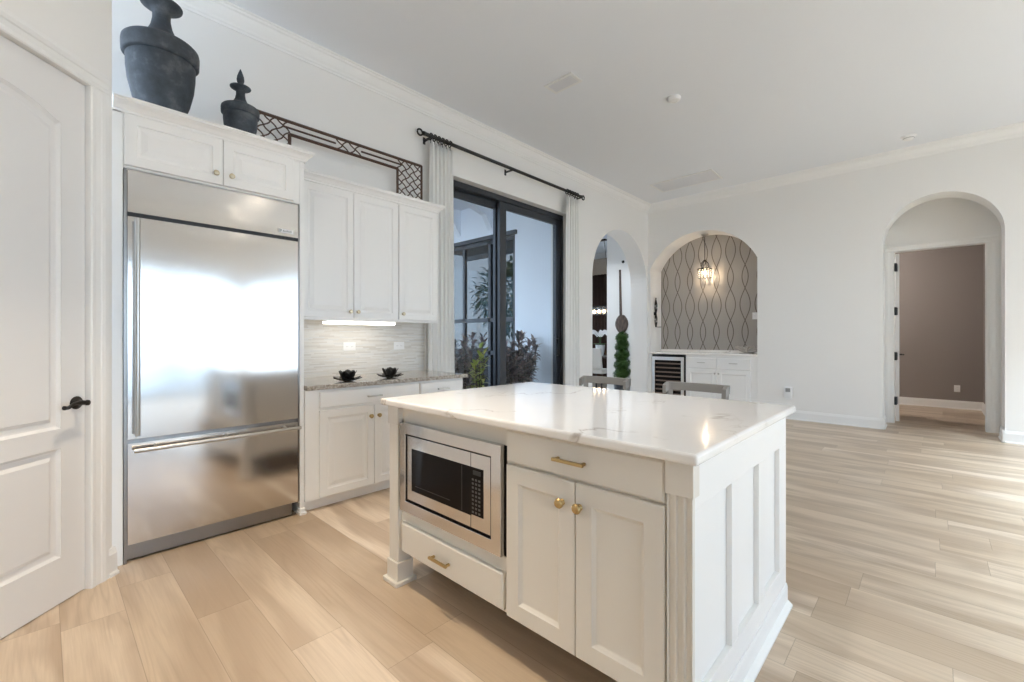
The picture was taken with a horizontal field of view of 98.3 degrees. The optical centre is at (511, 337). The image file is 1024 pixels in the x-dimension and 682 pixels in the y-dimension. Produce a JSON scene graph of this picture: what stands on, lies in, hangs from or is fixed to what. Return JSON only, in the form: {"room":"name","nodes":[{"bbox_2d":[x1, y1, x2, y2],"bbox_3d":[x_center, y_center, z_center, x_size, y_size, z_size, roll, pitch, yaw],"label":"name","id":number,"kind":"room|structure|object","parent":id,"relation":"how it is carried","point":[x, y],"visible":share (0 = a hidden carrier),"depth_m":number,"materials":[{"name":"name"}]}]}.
{"room":"kitchen","nodes":[
{"label":"kitchen","id":0,"kind":"room"},
{"bbox_2d":[0,0,111,588],"bbox_3d":[-2.102,-0.610,1.253,0.140,3.660,2.056,0,0,-2],"label":"wall","id":1,"kind":"structure","parent":0,"point":[82,27],"depth_m":2.15,"materials":[{"name":"white paint"}]},
{"bbox_2d":[0,35,90,638],"bbox_3d":[-2.045,-0.003,1.737,0.106,2.434,0.820,0,0,-2],"label":"door","id":2,"kind":"structure","parent":1,"relation":"in","point":[43,402],"depth_m":1.94,"materials":[{"name":"paint"}]},
{"bbox_2d":[0,5,109,588],"bbox_3d":[-2.035,-0.051,1.737,0.022,2.542,1.020,0,0,-2],"label":"trim","id":3,"kind":"structure","parent":1,"relation":"attached to","point":[98,83],"depth_m":2.18,"materials":[{"name":"white paint"}]},
{"bbox_2d":[109,546,118,577],"bbox_3d":[-2.048,1.150,2.272,0.026,0.140,0.050,0,0,-2],"label":"baseboard","id":4,"kind":"structure","parent":1,"relation":"attached to","point":[113,570],"depth_m":2.27,"materials":[{"name":"white paint"}]},
{"bbox_2d":[112,0,647,391],"bbox_3d":[0.121,-0.610,5.903,0.330,3.660,8.350,0,0,43],"label":"wall","id":5,"kind":"structure","parent":0,"point":[283,85],"depth_m":4.16,"materials":[{"name":"white paint"}]},
{"bbox_2d":[343,342,355,350],"bbox_3d":[-1.455,0.078,3.967,0.008,0.075,0.115,0,0,43],"label":"wall outlet","id":6,"kind":"object","parent":5,"relation":"attached to","point":[347,346],"visible":1,"depth_m":3.96,"materials":[{"name":"white plastic"}]},
{"bbox_2d":[304,168,400,321],"bbox_3d":[-1.448,-0.711,3.728,0.356,1.142,0.948,0,0,43],"label":"upper cabinet","id":7,"kind":"object","parent":5,"relation":"attached to","point":[351,227],"visible":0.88,"depth_m":3.63,"materials":[{"name":"white paint"}]},
{"bbox_2d":[321,320,395,324],"bbox_3d":[-1.297,-0.133,3.790,0.110,0.039,0.630,0,0,43],"label":"light","id":8,"kind":"object","parent":7,"relation":"attached to","point":[323,321],"visible":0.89,"depth_m":3.73,"materials":[{"name":"white plastic"}]},
{"bbox_2d":[304,320,424,377],"bbox_3d":[-1.404,0.090,4.037,0.014,0.485,1.458,0,0,43],"label":"backsplash","id":9,"kind":"structure","parent":5,"relation":"attached to","point":[324,355],"depth_m":4.06,"materials":[{"name":"tile"}]},
{"bbox_2d":[394,342,403,349],"bbox_3d":[-1.105,0.078,4.338,0.008,0.075,0.115,0,0,43],"label":"wall outlet","id":10,"kind":"object","parent":5,"relation":"attached to","point":[397,345],"visible":1,"depth_m":4.33,"materials":[{"name":"white plastic"}]},
{"bbox_2d":[173,0,649,212],"bbox_3d":[-0.004,-2.373,5.457,0.100,0.135,7.450,0,0,43],"label":"trim","id":11,"kind":"structure","parent":5,"relation":"attached to","point":[225,13],"depth_m":4.11,"materials":[{"name":"white paint"}]},
{"bbox_2d":[397,194,444,322],"bbox_3d":[-0.950,-0.711,4.255,0.356,1.142,0.499,0,0,43],"label":"upper cabinet","id":12,"kind":"object","parent":5,"relation":"attached to","point":[417,218],"visible":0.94,"depth_m":4.12,"materials":[{"name":"white paint"}]},
{"bbox_2d":[425,323,427,369],"bbox_3d":[-0.877,0.070,4.587,0.025,2.300,0.065,0,0,43],"label":"trim","id":13,"kind":"structure","parent":5,"relation":"attached to","point":[426,324],"depth_m":4.57,"materials":[{"name":"white paint"}]},
{"bbox_2d":[417,128,584,199],"bbox_3d":[0.038,-2.044,5.486,0.122,0.098,2.938,0,0,43],"label":"curtain rod","id":14,"kind":"object","parent":5,"relation":"attached to","point":[424,133],"visible":0.91,"depth_m":5.15,"materials":[{"name":"grey metal"}]},
{"bbox_2d":[428,133,454,372],"bbox_3d":[-0.733,-0.439,4.613,0.073,3.295,0.362,0,0,43],"label":"curtain","id":15,"kind":"object","parent":14,"relation":"hanging from","point":[441,347],"visible":0.7,"depth_m":4.63,"materials":[{"name":"white fabric"}]},
{"bbox_2d":[565,189,579,385],"bbox_3d":[0.864,-0.439,6.304,0.073,3.295,0.357,0,0,43],"label":"curtain","id":16,"kind":"object","parent":14,"relation":"hanging from","point":[572,319],"visible":0.87,"depth_m":6.31,"materials":[{"name":"white fabric"}]},
{"bbox_2d":[453,180,562,385],"bbox_3d":[-0.105,-0.280,5.656,0.199,3.000,2.360,0,0,43],"label":"door","id":17,"kind":"structure","parent":5,"relation":"in","point":[500,204],"depth_m":5.61,"materials":[{"name":"grey metal"}]},
{"bbox_2d":[454,198,468,210],"bbox_3d":[-3.619,-2.430,6.458,5.870,0.300,6.420,0,0,43],"label":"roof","id":18,"kind":"structure","parent":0,"point":[458,205],"depth_m":8.10,"materials":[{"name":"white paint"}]},
{"bbox_2d":[454,209,460,237],"bbox_3d":[-1.266,-2.150,8.134,0.110,0.500,0.750,0,0,43],"label":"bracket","id":19,"kind":"object","parent":18,"relation":"attached to","point":[457,213],"visible":0.41,"depth_m":8.33,"materials":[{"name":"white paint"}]},
{"bbox_2d":[455,198,491,230],"bbox_3d":[-0.647,-2.150,7.551,0.110,0.500,0.750,0,0,43],"label":"bracket","id":20,"kind":"object","parent":18,"relation":"attached to","point":[486,213],"visible":0.59,"depth_m":7.68,"materials":[{"name":"white paint"}]},
{"bbox_2d":[454,208,550,383],"bbox_3d":[-0.637,-0.610,8.181,3.900,3.660,0.180,0,0,43],"label":"wall","id":21,"kind":"structure","parent":0,"point":[533,237],"depth_m":7.14,"materials":[{"name":"white paint"}]},
{"bbox_2d":[454,235,514,386],"bbox_3d":[-0.876,-0.255,8.358,2.650,2.950,0.070,0,0,43],"label":"window","id":22,"kind":"structure","parent":21,"relation":"in","point":[473,263],"depth_m":8.07,"materials":[{"name":"clear glass"}]},
{"bbox_2d":[454,229,516,247],"bbox_3d":[-0.927,-1.765,8.310,2.760,0.070,0.050,0,0,43],"label":"trim","id":23,"kind":"structure","parent":21,"relation":"attached to","point":[511,232],"depth_m":7.95,"materials":[{"name":"grey metal"}]},
{"bbox_2d":[0,383,1023,681],"bbox_3d":[1.633,1.280,4.372,12.430,0.120,14.200,0,0,43],"label":"floor","id":24,"kind":"structure","parent":0,"point":[905,539],"depth_m":2.06,"materials":[{"name":"brown wood"}]},
{"bbox_2d":[123,167,301,564],"bbox_3d":[-1.979,0.152,2.904,0.694,2.135,0.912,0,0,43],"label":"refrigerator","id":25,"kind":"object","parent":24,"relation":"on","point":[211,427],"visible":0.98,"depth_m":2.64,"materials":[{"name":"grey metal"}]},
{"bbox_2d":[112,92,314,565],"bbox_3d":[-1.977,-0.032,2.923,0.691,2.504,1.056,0,0,43],"label":"tall cabinet","id":26,"kind":"object","parent":24,"relation":"on","point":[150,138],"visible":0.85,"depth_m":2.53,"materials":[{"name":"white paint"}]},
{"bbox_2d":[120,0,199,113],"bbox_3d":[-2.144,-1.773,2.710,0.383,0.979,0.383,0,0,43],"label":"urn","id":27,"kind":"object","parent":26,"relation":"on","point":[162,69],"visible":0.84,"depth_m":2.60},
{"bbox_2d":[221,69,259,134],"bbox_3d":[-1.851,-1.558,3.021,0.228,0.550,0.228,0,0,43],"label":"urn","id":28,"kind":"object","parent":26,"relation":"on","point":[237,113],"visible":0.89,"depth_m":2.96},
{"bbox_2d":[257,109,422,199],"bbox_3d":[-1.434,-1.504,3.871,0.028,0.450,1.568,0,0,43],"label":"trellis","id":29,"kind":"object","parent":26,"relation":"on","point":[265,114],"visible":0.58,"depth_m":3.87,"materials":[{"name":"brown metal"}]},
{"bbox_2d":[304,382,418,510],"bbox_3d":[-1.328,0.792,3.600,0.705,0.855,0.928,0,0,43],"label":"base cabinet","id":30,"kind":"object","parent":24,"relation":"on","point":[347,430],"visible":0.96,"depth_m":3.26,"materials":[{"name":"white paint"}]},
{"bbox_2d":[304,370,467,390],"bbox_3d":[-1.155,0.349,3.798,0.685,0.032,1.453,0,0,43],"label":"countertop","id":31,"kind":"structure","parent":30,"relation":"on","point":[327,382],"depth_m":3.61,"materials":[{"name":"white stone"}]},
{"bbox_2d":[333,369,361,380],"bbox_3d":[-1.269,0.288,3.419,0.210,0.090,0.207,0,0,-24],"label":"ornament","id":32,"kind":"object","parent":31,"relation":"on","point":[347,375],"visible":1,"depth_m":3.38,"materials":[{"name":"brown metal"}]},
{"bbox_2d":[377,367,403,377],"bbox_3d":[-1.018,0.288,3.699,0.210,0.090,0.207,0,0,-24],"label":"ornament","id":33,"kind":"object","parent":31,"relation":"on","point":[390,372],"visible":1,"depth_m":3.66,"materials":[{"name":"brown metal"}]},
{"bbox_2d":[418,378,462,393],"bbox_3d":[-0.842,0.792,4.115,0.705,0.855,0.483,0,0,43],"label":"base cabinet","id":34,"kind":"object","parent":24,"relation":"on","point":[431,386],"visible":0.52,"depth_m":3.87,"materials":[{"name":"white paint"}]},
{"bbox_2d":[383,406,792,681],"bbox_3d":[0.308,0.778,2.120,1.556,0.884,1.162,0,0,43],"label":"kitchen island","id":35,"kind":"object","parent":24,"relation":"on","point":[639,568],"visible":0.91,"depth_m":1.47,"materials":[{"name":"cream lacquer"},{"name":"white lacquer"},{"name":"white quartz"}]},
{"bbox_2d":[400,421,506,556],"bbox_3d":[-0.259,0.627,1.956,0.706,0.432,0.101,0,0,43],"label":"microwave","id":36,"kind":"object","parent":35,"relation":"on","point":[455,483],"visible":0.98,"depth_m":1.87,"materials":[{"name":"silver metal"}]},
{"bbox_2d":[380,382,794,465],"bbox_3d":[0.304,0.320,2.106,1.574,0.032,1.156,0,0,43],"label":"island countertop","id":37,"kind":"structure","parent":35,"relation":"on","point":[688,430],"depth_m":1.73,"materials":[{"name":"white stone"}]},
{"bbox_2d":[592,274,606,376],"bbox_3d":[2.740,-0.295,12.443,2.503,3.010,0.073,0,0,43],"label":"drape","id":38,"kind":"object","parent":24,"relation":"on","point":[599,282],"visible":0.08,"depth_m":12.66,"materials":[{"name":"brown fabric"}]},
{"bbox_2d":[592,258,606,275],"bbox_3d":[2.734,-2.024,12.435,2.500,0.448,0.124,0,0,43],"label":"valance","id":39,"kind":"object","parent":38,"relation":"attached to","point":[599,265],"visible":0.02,"depth_m":12.58,"materials":[{"name":"beige fabric"}]},
{"bbox_2d":[592,348,606,387],"bbox_3d":[1.998,0.730,10.301,0.460,0.980,0.538,0,0,43],"label":"dining chair","id":40,"kind":"object","parent":24,"relation":"on","point":[597,367],"visible":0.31,"depth_m":10.05,"materials":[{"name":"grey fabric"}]},
{"bbox_2d":[579,375,630,390],"bbox_3d":[0.546,0.753,3.076,0.406,0.935,0.468,0,0,43],"label":"counter stool","id":41,"kind":"object","parent":24,"relation":"on","point":[626,382],"visible":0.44,"depth_m":3.23,"materials":[{"name":"grey wood"}]},
{"bbox_2d":[614,385,623,389],"bbox_3d":[2.258,1.050,9.091,0.370,0.340,0.370,0,0,43],"label":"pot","id":42,"kind":"object","parent":24,"relation":"on","point":[617,387],"depth_m":8.96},
{"bbox_2d":[614,331,630,389],"bbox_3d":[2.252,0.542,9.089,0.386,1.356,0.389,0,0,43],"label":"spiral topiary","id":43,"kind":"object","parent":24,"relation":"on","point":[621,355],"visible":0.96,"depth_m":9.00,"materials":[{"name":"green plant"}]},
{"bbox_2d":[651,354,686,395],"bbox_3d":[2.946,0.757,8.098,0.664,0.925,0.440,0,0,43],"label":"wine cooler","id":44,"kind":"object","parent":24,"relation":"on","point":[664,368],"visible":0.62,"depth_m":7.97,"materials":[{"name":"silver metal"}]},
{"bbox_2d":[655,362,680,364],"bbox_3d":[2.802,0.461,7.956,0.470,0.026,0.008,0,0,43],"label":"shelf","id":45,"kind":"object","parent":44,"relation":"attached to","point":[656,363],"depth_m":7.96,"materials":[{"name":"brown"}]},
{"bbox_2d":[655,366,680,368],"bbox_3d":[2.802,0.539,7.956,0.470,0.026,0.008,0,0,43],"label":"shelf","id":46,"kind":"object","parent":44,"relation":"attached to","point":[656,367],"depth_m":7.96,"materials":[{"name":"brown"}]},
{"bbox_2d":[655,371,680,373],"bbox_3d":[2.802,0.617,7.956,0.470,0.026,0.008,0,0,43],"label":"shelf","id":47,"kind":"object","parent":44,"relation":"attached to","point":[656,372],"depth_m":7.96,"materials":[{"name":"brown"}]},
{"bbox_2d":[655,375,680,377],"bbox_3d":[2.802,0.695,7.956,0.470,0.026,0.008,0,0,43],"label":"shelf","id":48,"kind":"object","parent":44,"relation":"attached to","point":[656,376],"depth_m":7.96,"materials":[{"name":"brown"}]},
{"bbox_2d":[655,379,680,381],"bbox_3d":[2.802,0.773,7.956,0.470,0.026,0.008,0,0,43],"label":"shelf","id":49,"kind":"object","parent":44,"relation":"attached to","point":[656,380],"depth_m":7.96,"materials":[{"name":"brown"}]},
{"bbox_2d":[663,381,729,399],"bbox_3d":[1.018,0.753,2.629,0.406,0.935,0.468,0,0,43],"label":"counter stool","id":50,"kind":"object","parent":24,"relation":"on","point":[668,386],"visible":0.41,"depth_m":2.77,"materials":[{"name":"grey wood"}]},
{"bbox_2d":[687,355,756,401],"bbox_3d":[3.578,0.757,7.473,1.110,0.925,0.480,0,0,43],"label":"bar cabinet","id":51,"kind":"object","parent":24,"relation":"on","point":[738,372],"visible":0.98,"depth_m":7.25,"materials":[{"name":"white paint"}]},
{"bbox_2d":[650,351,756,356],"bbox_3d":[3.345,0.278,7.711,1.775,0.035,0.465,0,0,43],"label":"countertop","id":52,"kind":"structure","parent":51,"relation":"on","point":[658,352],"depth_m":7.53,"materials":[{"name":"white stone"}]},
{"bbox_2d":[735,345,756,353],"bbox_3d":[3.821,0.195,7.202,0.354,0.143,0.162,0,0,43],"label":"sculpture","id":53,"kind":"object","parent":52,"relation":"on","point":[748,349],"visible":0.99,"depth_m":7.17,"materials":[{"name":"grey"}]},
{"bbox_3d":[2.180,0.833,11.077,1.680,0.775,1.000,0,0,43],"label":"dining table","id":54,"kind":"object","parent":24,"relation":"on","visible":0},
{"bbox_2d":[592,330,606,355],"bbox_3d":[2.209,0.122,10.912,0.529,0.645,0.510,0,0,43],"label":"potted orchid","id":55,"kind":"object","parent":54,"relation":"on","point":[600,333],"visible":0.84,"depth_m":10.88,"materials":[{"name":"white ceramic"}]},
{"bbox_2d":[594,235,630,389],"bbox_3d":[1.285,-0.610,10.216,3.900,3.660,5.780,0,0,43],"label":"wall","id":56,"kind":"structure","parent":0,"point":[614,255],"depth_m":9.48,"materials":[{"name":"white paint"}]},
{"bbox_2d":[615,270,627,331],"bbox_3d":[2.314,-0.767,9.351,0.310,1.345,0.040,0,0,43],"label":"paddle","id":57,"kind":"object","parent":56,"relation":"attached to","point":[621,324],"visible":0.92,"depth_m":9.36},
{"bbox_2d":[227,0,1023,253],"bbox_3d":[1.607,-2.500,4.396,12.500,0.120,14.200,0,0,43],"label":"ceiling","id":58,"kind":"structure","parent":0,"point":[766,88],"depth_m":3.98,"materials":[{"name":"paint"}]},
{"bbox_2d":[544,72,582,93],"bbox_3d":[0.488,-2.434,4.241,0.323,0.012,0.187,0,0,43],"label":"ceiling vent","id":59,"kind":"object","parent":58,"relation":"in","point":[570,79],"visible":1,"depth_m":4.23,"materials":[{"name":"white metal"}]},
{"bbox_2d":[592,239,606,314],"bbox_3d":[2.180,-1.505,11.076,1.240,1.870,0.110,0,0,43],"label":"linear chandelier","id":60,"kind":"object","parent":58,"relation":"hanging from","point":[594,310],"visible":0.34,"depth_m":11.03,"materials":[{"name":"white glass"}]},
{"bbox_2d":[667,94,680,102],"bbox_3d":[1.645,-2.420,4.498,0.128,0.040,0.128,0,0,43],"label":"smoke detector","id":61,"kind":"object","parent":58,"relation":"attached to","point":[674,98],"visible":1,"depth_m":4.47,"materials":[{"name":"white plastic"}]},
{"bbox_2d":[650,169,722,191],"bbox_3d":[2.703,-2.434,6.904,0.958,0.012,0.480,0,0,43],"label":"ceiling vent","id":62,"kind":"object","parent":58,"relation":"in","point":[709,175],"visible":1,"depth_m":6.87,"materials":[{"name":"white metal"}]},
{"bbox_2d":[900,133,916,140],"bbox_3d":[4.798,-2.413,5.358,0.156,0.055,0.156,0,0,43],"label":"ceiling fixture","id":63,"kind":"object","parent":58,"relation":"attached to","point":[908,137],"visible":1,"depth_m":5.32,"materials":[{"name":"white plastic"}]},
{"bbox_2d":[648,136,1023,431],"bbox_3d":[5.652,-0.610,5.548,8.200,3.660,0.450,0,0,43],"label":"wall","id":64,"kind":"structure","parent":0,"point":[818,244],"depth_m":6.25,"materials":[{"name":"white paint"}]},
{"bbox_2d":[654,298,656,326],"bbox_3d":[2.721,-0.470,8.288,0.199,0.550,0.062,0,0,-32],"label":"wall sconce","id":65,"kind":"object","parent":64,"relation":"attached to","point":[655,307],"visible":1,"depth_m":8.24,"materials":[{"name":"black metal"}]},
{"bbox_2d":[697,234,711,280],"bbox_3d":[3.355,-1.400,7.711,0.248,0.800,0.248,0,0,43],"label":"crystal pendant","id":66,"kind":"object","parent":64,"relation":"hanging from","point":[703,235],"visible":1,"depth_m":7.69,"materials":[{"name":"glass"}]},
{"bbox_2d":[661,235,756,354],"bbox_3d":[3.571,-0.610,7.896,1.950,3.660,0.095,0,0,43],"label":"wall niche","id":67,"kind":"object","parent":64,"relation":"in","point":[715,313],"visible":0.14,"depth_m":7.86,"materials":[{"name":"beige paper"}]},
{"bbox_2d":[752,312,756,318],"bbox_3d":[4.043,-0.365,7.376,0.075,0.115,0.008,0,0,43],"label":"wall outlet","id":68,"kind":"object","parent":67,"relation":"attached to","point":[754,314],"visible":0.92,"depth_m":7.38,"materials":[{"name":"white plastic"}]},
{"bbox_2d":[661,349,756,352],"bbox_3d":[3.500,0.237,7.875,1.775,0.045,0.028,0,0,43],"label":"trim","id":69,"kind":"structure","parent":64,"relation":"attached to","point":[667,350],"depth_m":7.93,"materials":[{"name":"white stone"}]},
{"bbox_2d":[784,387,792,399],"bbox_3d":[4.131,0.834,6.617,0.100,0.198,0.086,0,0,43],"label":"wall outlet","id":70,"kind":"object","parent":64,"relation":"attached to","point":[788,391],"visible":1,"depth_m":6.59,"materials":[{"name":"white plastic"}]},
{"bbox_2d":[648,121,1023,212],"bbox_3d":[5.391,-2.373,5.417,8.000,0.135,0.100,0,0,43],"label":"trim","id":71,"kind":"structure","parent":64,"relation":"attached to","point":[1014,130],"depth_m":6.05,"materials":[{"name":"white paint"}]},
{"bbox_2d":[786,410,1023,444],"bbox_3d":[6.207,1.150,4.949,6.170,0.140,0.392,0,0,43],"label":"baseboard","id":72,"kind":"structure","parent":64,"relation":"attached to","point":[1012,437],"depth_m":6.09,"materials":[{"name":"white paint"}]},
{"bbox_2d":[895,244,984,403],"bbox_3d":[6.122,-0.230,7.574,2.900,2.900,2.420,0,0,43],"label":"wall","id":73,"kind":"structure","parent":0,"point":[942,291],"depth_m":7.75,"materials":[{"name":"brown paint"}]},
{"bbox_2d":[899,397,984,414],"bbox_3d":[6.114,1.150,7.534,2.745,0.140,2.250,0,0,43],"label":"baseboard","id":74,"kind":"structure","parent":73,"relation":"attached to","point":[968,405],"depth_m":7.73,"materials":[{"name":"white paint"}]},
{"bbox_2d":[954,385,959,391],"bbox_3d":[7.656,0.875,7.619,0.075,0.115,0.008,0,0,43],"label":"wall outlet","id":75,"kind":"object","parent":73,"relation":"attached to","point":[956,387],"visible":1,"depth_m":7.62,"materials":[{"name":"white plastic"}]},
{"bbox_2d":[885,198,1001,432],"bbox_3d":[5.311,-0.430,6.352,2.600,3.300,0.470,0,0,43],"label":"wall","id":76,"kind":"structure","parent":0,"point":[943,218],"depth_m":5.95,"materials":[{"name":"white paint"}]},
{"bbox_2d":[894,254,903,420],"bbox_3d":[5.819,-0.004,6.674,0.119,2.423,0.996,0,0,43],"label":"door","id":77,"kind":"structure","parent":76,"relation":"in","point":[896,264],"depth_m":6.41,"materials":[{"name":"paint"}]},
{"bbox_2d":[885,234,998,432],"bbox_3d":[5.842,-0.053,6.077,1.118,2.546,0.142,0,0,43],"label":"trim","id":78,"kind":"structure","parent":76,"relation":"attached to","point":[990,241],"depth_m":5.77,"materials":[{"name":"white paint"}]},
{"label":"outside","id":79,"kind":"structure","parent":0,"visible":0},
{"bbox_3d":[-24.484,1.320,6.218,35.860,0.120,35.420,0,0,43],"label":"ground","id":80,"kind":"structure","parent":79,"visible":0},
{"bbox_2d":[454,332,488,388],"bbox_3d":[-0.672,0.581,6.431,0.698,1.364,0.644,0,0,-25],"label":"shrub","id":81,"kind":"object","parent":80,"relation":"on","point":[467,364],"visible":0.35,"depth_m":6.37,"materials":[{"name":"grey plant"}]},
{"bbox_2d":[466,342,489,387],"bbox_3d":[-0.450,0.658,6.024,0.327,1.205,0.363,0,0,43],"label":"shrub","id":82,"kind":"object","parent":80,"relation":"on","point":[476,378],"visible":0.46,"depth_m":6.00,"materials":[{"name":"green plant"}]},
{"bbox_2d":[506,330,543,384],"bbox_3d":[0.092,0.567,6.707,0.775,1.391,0.750,0,0,19],"label":"shrub","id":83,"kind":"object","parent":80,"relation":"on","point":[519,369],"visible":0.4,"depth_m":6.57,"materials":[{"name":"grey plant"}]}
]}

